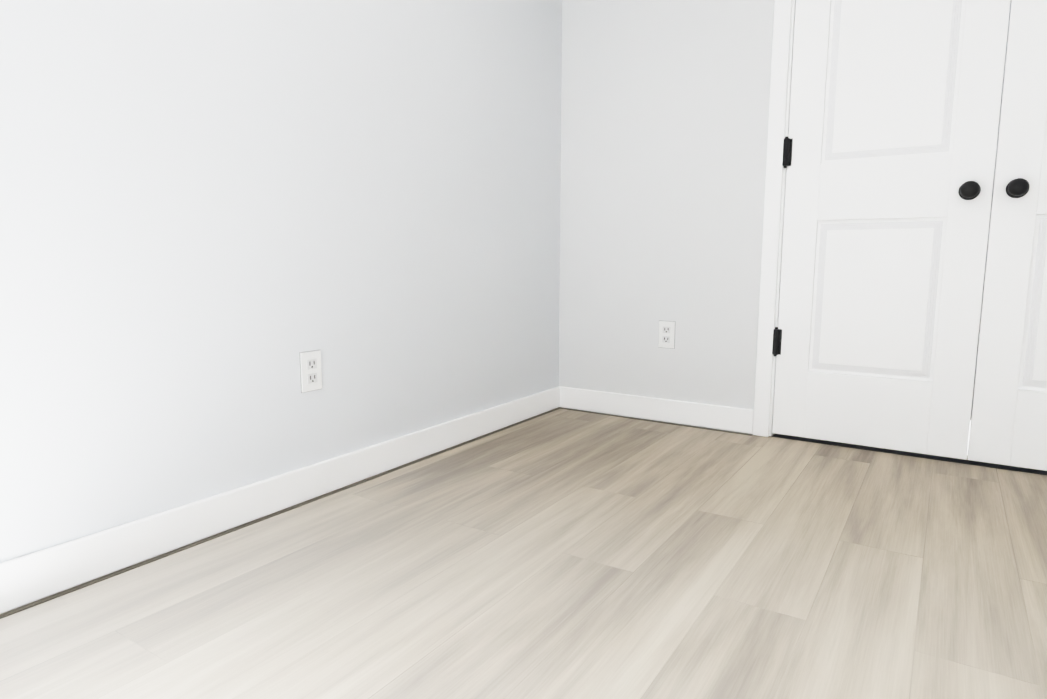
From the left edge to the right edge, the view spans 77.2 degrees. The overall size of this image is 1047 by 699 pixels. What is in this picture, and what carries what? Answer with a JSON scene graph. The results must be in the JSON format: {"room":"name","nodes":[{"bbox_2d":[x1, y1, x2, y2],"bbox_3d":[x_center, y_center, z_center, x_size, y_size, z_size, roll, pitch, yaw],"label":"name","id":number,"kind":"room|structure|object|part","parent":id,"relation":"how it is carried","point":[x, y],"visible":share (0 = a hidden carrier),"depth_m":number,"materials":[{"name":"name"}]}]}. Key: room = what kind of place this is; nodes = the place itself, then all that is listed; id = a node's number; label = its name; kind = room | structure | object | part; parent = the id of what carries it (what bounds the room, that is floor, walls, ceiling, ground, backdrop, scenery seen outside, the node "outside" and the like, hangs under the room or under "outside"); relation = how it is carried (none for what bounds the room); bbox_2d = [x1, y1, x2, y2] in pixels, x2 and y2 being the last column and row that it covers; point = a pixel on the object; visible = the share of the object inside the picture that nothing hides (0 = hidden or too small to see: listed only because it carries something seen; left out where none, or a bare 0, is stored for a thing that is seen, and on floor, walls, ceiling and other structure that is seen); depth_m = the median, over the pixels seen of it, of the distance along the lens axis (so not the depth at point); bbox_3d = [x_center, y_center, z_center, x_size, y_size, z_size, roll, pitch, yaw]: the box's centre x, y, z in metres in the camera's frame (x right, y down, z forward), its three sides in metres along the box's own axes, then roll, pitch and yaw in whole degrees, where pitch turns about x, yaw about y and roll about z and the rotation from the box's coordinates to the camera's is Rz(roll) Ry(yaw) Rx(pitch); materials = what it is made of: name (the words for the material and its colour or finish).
{"room":"empty bedroom","nodes":[
{"label":"empty bedroom","id":0,"kind":"room"},
{"bbox_2d":[0,0,561,562],"bbox_3d":[-0.805,-0.893,1.648,0.140,2.740,3.660,5,9,33],"label":"wall","id":1,"kind":"structure","parent":0,"point":[216,216],"depth_m":1.74,"materials":[{"name":"paint"}]},
{"bbox_2d":[0,386,563,618],"bbox_3d":[-0.735,0.418,1.786,0.026,0.105,3.366,5,9,33],"label":"baseboard","id":2,"kind":"structure","parent":1,"relation":"attached to","point":[33,577],"depth_m":1.71,"materials":[{"name":"white paint"}]},
{"bbox_2d":[299,350,321,392],"bbox_3d":[-0.623,0.064,1.926,0.008,0.120,0.075,5,9,33],"label":"electrical outlet","id":3,"kind":"object","parent":1,"relation":"attached to","point":[310,372],"visible":1,"depth_m":1.92,"materials":[{"name":"white plastic"}]},
{"bbox_2d":[0,407,1046,698],"bbox_3d":[1.222,0.706,0.535,4.980,0.120,3.660,5,9,33],"label":"floor","id":4,"kind":"structure","parent":0,"point":[562,553],"depth_m":1.43,"materials":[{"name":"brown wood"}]},
{"bbox_2d":[559,0,773,433],"bbox_3d":[2.183,-0.908,1.806,4.700,2.740,0.140,5,9,33],"label":"wall","id":5,"kind":"structure","parent":0,"point":[664,117],"depth_m":2.79,"materials":[{"name":"paint"}]},
{"bbox_2d":[560,387,753,435],"bbox_3d":[0.560,0.265,2.927,0.904,0.105,0.024,5,9,33],"label":"baseboard","id":6,"kind":"structure","parent":5,"relation":"attached to","point":[709,416],"depth_m":2.89,"materials":[{"name":"white paint"}]},
{"bbox_2d":[658,320,675,348],"bbox_3d":[0.622,-0.065,2.852,0.075,0.120,0.008,5,9,33],"label":"electrical outlet","id":7,"kind":"object","parent":5,"relation":"attached to","point":[666,334],"visible":1,"depth_m":2.85,"materials":[{"name":"white plastic"}]},
{"bbox_2d":[753,0,1046,474],"bbox_3d":[1.581,-0.646,2.195,1.460,2.113,0.204,5,9,33],"label":"door","id":8,"kind":"structure","parent":5,"relation":"in","point":[884,124],"depth_m":2.33,"materials":[{"name":"white paint"}]},
{"bbox_3d":[1.848,-0.592,2.008,0.656,2.025,0.035,5,9,33],"label":"panel","id":9,"kind":"part","parent":8,"relation":"part of","materials":[{"name":"white paint"}]},
{"bbox_2d":[970,2,1010,419],"bbox_3d":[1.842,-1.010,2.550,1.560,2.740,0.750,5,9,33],"label":"door gap","id":10,"kind":"structure","parent":0,"point":[991,206],"depth_m":2.82,"materials":[{"name":"paint"}]}
]}

